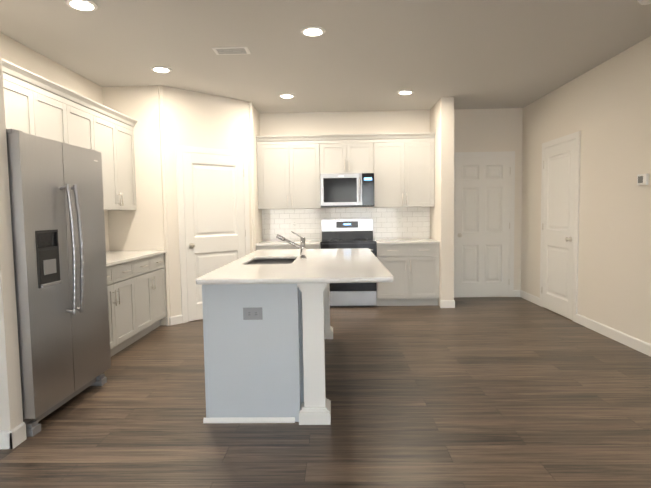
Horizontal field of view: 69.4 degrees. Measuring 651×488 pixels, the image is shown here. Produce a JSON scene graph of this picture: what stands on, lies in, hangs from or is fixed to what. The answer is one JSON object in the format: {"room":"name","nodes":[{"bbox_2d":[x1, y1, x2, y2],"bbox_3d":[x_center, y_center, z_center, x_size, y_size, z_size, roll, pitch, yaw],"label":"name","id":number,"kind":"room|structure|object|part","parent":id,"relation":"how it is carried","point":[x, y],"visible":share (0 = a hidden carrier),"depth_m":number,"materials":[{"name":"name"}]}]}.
{"room":"kitchen","nodes":[
{"label":"kitchen","id":0,"kind":"room"},
{"bbox_2d":[0,39,22,429],"bbox_3d":[-3.265,-0.222,2.688,2.900,2.820,0.107,-1,4,1],"label":"wall","id":1,"kind":"structure","parent":0,"point":[11,414],"depth_m":2.67,"materials":[{"name":"white paint"}]},
{"bbox_2d":[0,430,13,448],"bbox_3d":[-3.238,1.136,2.716,2.914,0.105,0.014,-1,4,1],"label":"baseboard","id":2,"kind":"structure","parent":1,"relation":"attached to","point":[5,441],"depth_m":2.67,"materials":[{"name":"white wood"}]},
{"bbox_2d":[9,422,26,448],"bbox_3d":[-1.787,1.112,2.732,0.014,0.105,0.121,-1,4,1],"label":"baseboard","id":3,"kind":"structure","parent":1,"relation":"attached to","point":[19,432],"depth_m":2.73,"materials":[{"name":"white wood"}]},
{"bbox_2d":[0,33,108,250],"bbox_3d":[-2.688,-0.328,4.167,0.140,2.820,3.100,-1,4,1],"label":"wall","id":4,"kind":"structure","parent":0,"point":[20,55],"depth_m":4.49,"materials":[{"name":"white paint"}]},
{"bbox_2d":[2,71,37,135],"bbox_3d":[-2.474,-0.981,3.187,0.350,0.465,1.019,-1,4,1],"label":"upper cabinet","id":5,"kind":"object","parent":4,"relation":"attached to","point":[36,104],"depth_m":3.53,"materials":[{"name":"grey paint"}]},
{"bbox_2d":[34,83,101,157],"bbox_3d":[-2.446,-0.795,4.196,0.350,0.970,0.971,-1,4,1],"label":"upper cabinet","id":6,"kind":"object","parent":4,"relation":"attached to","point":[61,118],"depth_m":4.13,"materials":[{"name":"grey paint"}]},
{"bbox_2d":[98,111,136,210],"bbox_3d":[-2.425,-0.851,5.049,0.350,0.970,0.972,-1,4,1],"label":"upper cabinet","id":7,"kind":"object","parent":4,"relation":"attached to","point":[115,136],"depth_m":5.07,"materials":[{"name":"grey paint"}]},
{"bbox_2d":[106,250,166,265],"bbox_3d":[-2.249,0.149,4.734,0.690,0.030,1.721,-1,4,1],"label":"countertop","id":8,"kind":"structure","parent":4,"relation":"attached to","point":[115,257],"depth_m":4.94,"materials":[{"name":"white stone"}]},
{"bbox_2d":[102,86,170,324],"bbox_3d":[-2.297,-0.430,5.634,0.850,2.820,0.140,-1,4,1],"label":"wall","id":9,"kind":"structure","parent":0,"point":[140,228],"depth_m":5.54,"materials":[{"name":"white paint"}]},
{"bbox_2d":[158,85,255,325],"bbox_3d":[-1.484,-0.469,6.030,1.297,2.820,0.140,-4,5,-43],"label":"wall","id":10,"kind":"structure","parent":0,"point":[194,119],"depth_m":5.70,"materials":[{"name":"white paint"}]},
{"bbox_2d":[170,315,182,324],"bbox_3d":[-1.410,0.888,6.063,1.237,0.105,0.014,-4,5,-43],"label":"baseboard","id":11,"kind":"structure","parent":10,"relation":"attached to","point":[176,319],"depth_m":5.68,"materials":[{"name":"white wood"}]},
{"bbox_2d":[176,145,249,322],"bbox_3d":[-1.398,-0.135,6.019,1.012,2.151,0.018,-4,5,-43],"label":"door frame","id":12,"kind":"structure","parent":10,"relation":"attached to","point":[180,149],"depth_m":5.73,"materials":[{"name":"white wood"}]},
{"bbox_2d":[182,152,245,320],"bbox_3d":[-1.371,-0.102,6.002,0.872,2.063,0.078,-4,5,-43],"label":"pantry door","id":13,"kind":"structure","parent":10,"relation":"in","point":[215,230],"depth_m":5.94,"materials":[{"name":"white wood"}]},
{"bbox_2d":[249,102,261,251],"bbox_3d":[-1.049,-0.524,6.768,0.140,2.820,0.765,-1,4,1],"label":"wall","id":14,"kind":"structure","parent":0,"point":[258,212],"depth_m":6.63,"materials":[{"name":"white paint"}]},
{"bbox_2d":[0,297,650,487],"bbox_3d":[-0.975,1.346,0.388,7.830,0.080,14.015,-1,4,1],"label":"floor","id":15,"kind":"structure","parent":0,"point":[492,392],"depth_m":3.01,"materials":[{"name":"brown wood"}]},
{"bbox_2d":[6,129,110,436],"bbox_3d":[-2.112,0.224,3.229,0.938,1.823,0.950,-1,4,1],"label":"fridge","id":16,"kind":"object","parent":15,"relation":"on","point":[58,227],"visible":0.96,"depth_m":3.04,"materials":[{"name":"silver metal"}]},
{"bbox_2d":[107,253,166,356],"bbox_3d":[-2.238,0.600,4.764,0.698,0.875,1.721,-1,4,1],"label":"base cabinet","id":17,"kind":"object","parent":15,"relation":"on","point":[137,308],"visible":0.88,"depth_m":4.77,"materials":[{"name":"grey paint"}]},
{"bbox_2d":[256,240,320,250],"bbox_3d":[-0.509,0.422,6.839,0.901,0.905,0.698,-1,4,1],"label":"countertop","id":18,"kind":"structure","parent":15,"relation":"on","point":[285,247],"depth_m":6.51,"materials":[{"name":"white stone"}]},
{"bbox_3d":[-0.516,-0.015,6.824,0.901,0.030,0.670,-1,4,1],"label":"left back base cabinet top","id":19,"kind":"part","parent":18,"relation":"part of","materials":[{"name":"white stone"}]},
{"bbox_2d":[196,231,392,424],"bbox_3d":[-0.159,0.476,3.947,1.195,1.165,2.290,-1,4,1],"label":"kitchen island","id":20,"kind":"object","parent":15,"relation":"on","point":[264,353],"depth_m":2.95,"materials":[{"name":"grey paint"}]},
{"bbox_3d":[-0.161,0.131,3.925,1.188,0.475,2.290,-1,4,1],"label":"kitchen island top","id":21,"kind":"part","parent":20,"relation":"part of","materials":[{"name":"white stone"}]},
{"bbox_2d":[320,219,376,306],"bbox_3d":[0.326,0.258,6.781,0.771,1.215,0.750,-1,4,1],"label":"range","id":22,"kind":"object","parent":15,"relation":"on","point":[345,233],"visible":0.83,"depth_m":6.51,"materials":[{"name":"silver metal"}]},
{"bbox_2d":[374,239,439,305],"bbox_3d":[1.147,0.399,6.796,0.859,0.905,0.698,-1,4,1],"label":"base cabinet","id":23,"kind":"object","parent":15,"relation":"on","point":[413,269],"depth_m":6.49,"materials":[{"name":"grey paint"}]},
{"bbox_3d":[1.141,-0.038,6.782,0.859,0.030,0.670,-1,4,1],"label":"back right base cabinet top","id":24,"kind":"part","parent":23,"relation":"part of","materials":[{"name":"white stone"}]},
{"bbox_2d":[0,0,650,113],"bbox_3d":[-1.021,-1.558,0.198,7.830,0.100,14.015,-1,4,1],"label":"ceiling","id":25,"kind":"structure","parent":0,"point":[367,55],"depth_m":4.24,"materials":[{"name":"white paint"}]},
{"bbox_2d":[65,0,97,10],"bbox_3d":[-1.728,-1.696,3.336,0.210,0.012,0.210,-1,4,1],"label":"recessed light","id":26,"kind":"object","parent":25,"relation":"in","point":[85,5],"visible":0.98,"depth_m":3.33,"materials":[{"name":"white plastic"}]},
{"bbox_2d":[151,66,171,72],"bbox_3d":[-1.691,-1.795,4.843,0.210,0.012,0.210,-1,4,1],"label":"recessed light","id":27,"kind":"object","parent":25,"relation":"in","point":[161,69],"visible":0.98,"depth_m":4.82,"materials":[{"name":"white plastic"}]},
{"bbox_2d":[212,47,250,54],"bbox_3d":[-0.864,-1.775,4.322,0.320,0.009,0.180,-1,4,1],"label":"ceiling vent","id":28,"kind":"object","parent":25,"relation":"in","point":[229,50],"visible":1,"depth_m":4.30,"materials":[{"name":"white plastic"}]},
{"bbox_2d":[279,94,294,97],"bbox_3d":[-0.492,-1.890,6.010,0.210,0.012,0.210,-1,4,1],"label":"recessed light","id":29,"kind":"object","parent":25,"relation":"in","point":[286,95],"visible":1,"depth_m":5.98,"materials":[{"name":"white plastic"}]},
{"bbox_2d":[300,26,325,36],"bbox_3d":[-0.104,-1.758,3.894,0.210,0.012,0.210,-1,4,1],"label":"recessed light","id":30,"kind":"object","parent":25,"relation":"in","point":[312,31],"visible":0.96,"depth_m":3.87,"materials":[{"name":"white plastic"}]},
{"bbox_2d":[397,90,413,94],"bbox_3d":[1.006,-1.908,5.922,0.210,0.012,0.210,-1,4,1],"label":"recessed light","id":31,"kind":"object","parent":25,"relation":"in","point":[404,92],"visible":0.98,"depth_m":5.90,"materials":[{"name":"white plastic"}]},
{"bbox_2d":[638,0,650,4],"bbox_3d":[2.313,-1.750,3.364,0.136,0.034,0.136,-1,4,1],"label":"smoke detector","id":32,"kind":"object","parent":25,"relation":"attached to","point":[644,2],"visible":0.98,"depth_m":3.38,"materials":[{"name":"white plastic"}]},
{"bbox_2d":[259,108,522,296],"bbox_3d":[0.919,-0.582,7.169,4.055,2.820,0.140,-1,4,1],"label":"wall","id":33,"kind":"structure","parent":0,"point":[489,130],"depth_m":7.02,"materials":[{"name":"white paint"}]},
{"bbox_2d":[256,140,320,208],"bbox_3d":[-0.527,-1.004,6.928,0.901,0.970,0.350,-1,4,1],"label":"upper cabinet","id":34,"kind":"object","parent":33,"relation":"attached to","point":[292,168],"depth_m":6.76,"materials":[{"name":"grey paint"}]},
{"bbox_2d":[262,207,429,240],"bbox_3d":[0.306,-0.304,7.128,2.543,0.480,0.008,-1,4,1],"label":"tile backsplash","id":35,"kind":"structure","parent":33,"relation":"attached to","point":[415,224],"depth_m":7.12,"materials":[{"name":"white tile"}]},
{"bbox_2d":[292,220,296,227],"bbox_3d":[-0.471,-0.307,7.140,0.072,0.116,0.008,-1,4,1],"label":"outlet","id":36,"kind":"object","parent":35,"relation":"attached to","point":[294,223],"visible":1,"depth_m":7.14,"materials":[{"name":"white plastic"}]},
{"bbox_2d":[320,136,375,173],"bbox_3d":[0.307,-1.260,6.891,0.771,0.480,0.350,-1,4,1],"label":"upper cabinet","id":37,"kind":"object","parent":33,"relation":"attached to","point":[336,156],"depth_m":6.72,"materials":[{"name":"white paint"}]},
{"bbox_2d":[320,173,373,206],"bbox_3d":[0.314,-0.776,6.858,0.763,0.468,0.476,-1,4,1],"label":"microwave","id":38,"kind":"object","parent":37,"relation":"attached to","point":[348,190],"visible":1,"depth_m":6.67,"materials":[{"name":"silver metal"}]},
{"bbox_2d":[372,136,434,207],"bbox_3d":[1.128,-1.027,6.886,0.860,0.970,0.350,-1,4,1],"label":"upper cabinet","id":39,"kind":"object","parent":33,"relation":"attached to","point":[404,174],"depth_m":6.72,"materials":[{"name":"white paint"}]},
{"bbox_2d":[455,157,510,296],"bbox_3d":[2.359,-0.246,7.045,0.822,2.098,0.078,-1,4,1],"label":"back door","id":40,"kind":"structure","parent":33,"relation":"in","point":[482,199],"depth_m":7.07,"materials":[{"name":"white wood"}]},
{"bbox_2d":[454,151,514,297],"bbox_3d":[2.353,-0.280,7.075,0.962,2.186,0.018,-1,4,1],"label":"door frame","id":41,"kind":"structure","parent":33,"relation":"attached to","point":[511,154],"depth_m":7.04,"materials":[{"name":"white wood"}]},
{"bbox_2d":[514,290,519,296],"bbox_3d":[2.365,0.758,7.145,1.200,0.105,0.014,-1,4,1],"label":"baseboard","id":42,"kind":"structure","parent":33,"relation":"attached to","point":[516,293],"depth_m":7.12,"materials":[{"name":"white wood"}]},
{"bbox_2d":[430,97,453,305],"bbox_3d":[1.650,-0.562,6.699,0.170,2.820,0.765,-1,4,1],"label":"wall","id":43,"kind":"structure","parent":0,"point":[442,208],"depth_m":6.35,"materials":[{"name":"white paint"}]},
{"bbox_2d":[440,300,454,307],"bbox_3d":[1.661,0.818,6.399,0.198,0.105,0.014,-1,4,1],"label":"baseboard","id":44,"kind":"structure","parent":43,"relation":"attached to","point":[447,303],"depth_m":6.39,"materials":[{"name":"white wood"}]},
{"bbox_2d":[521,36,650,343],"bbox_3d":[2.845,-0.155,0.196,0.140,2.820,14.015,-1,4,1],"label":"wall","id":45,"kind":"structure","parent":0,"point":[604,108],"depth_m":4.83,"materials":[{"name":"white paint"}]},
{"bbox_2d":[541,139,575,319],"bbox_3d":[2.879,-0.183,5.885,0.078,2.108,0.832,-1,4,1],"label":"door","id":46,"kind":"structure","parent":45,"relation":"in","point":[559,161],"depth_m":5.85,"materials":[{"name":"white wood"}]},
{"bbox_2d":[540,131,580,321],"bbox_3d":[2.910,-0.215,5.877,0.018,2.196,0.972,-1,4,1],"label":"door frame","id":47,"kind":"structure","parent":45,"relation":"attached to","point":[570,137],"depth_m":5.46,"materials":[{"name":"white wood"}]},
{"bbox_2d":[520,290,650,356],"bbox_3d":[2.790,1.201,0.286,0.014,0.105,13.735,-1,4,1],"label":"baseboard","id":48,"kind":"structure","parent":45,"relation":"attached to","point":[641,346],"depth_m":4.79,"materials":[{"name":"white wood"}]},
{"bbox_2d":[637,173,648,185],"bbox_3d":[2.860,-0.580,4.240,0.022,0.100,0.130,-1,4,1],"label":"thermostat","id":49,"kind":"object","parent":45,"relation":"attached to","point":[642,179],"visible":0.94,"depth_m":4.22,"materials":[{"name":"white plastic"}]}
]}

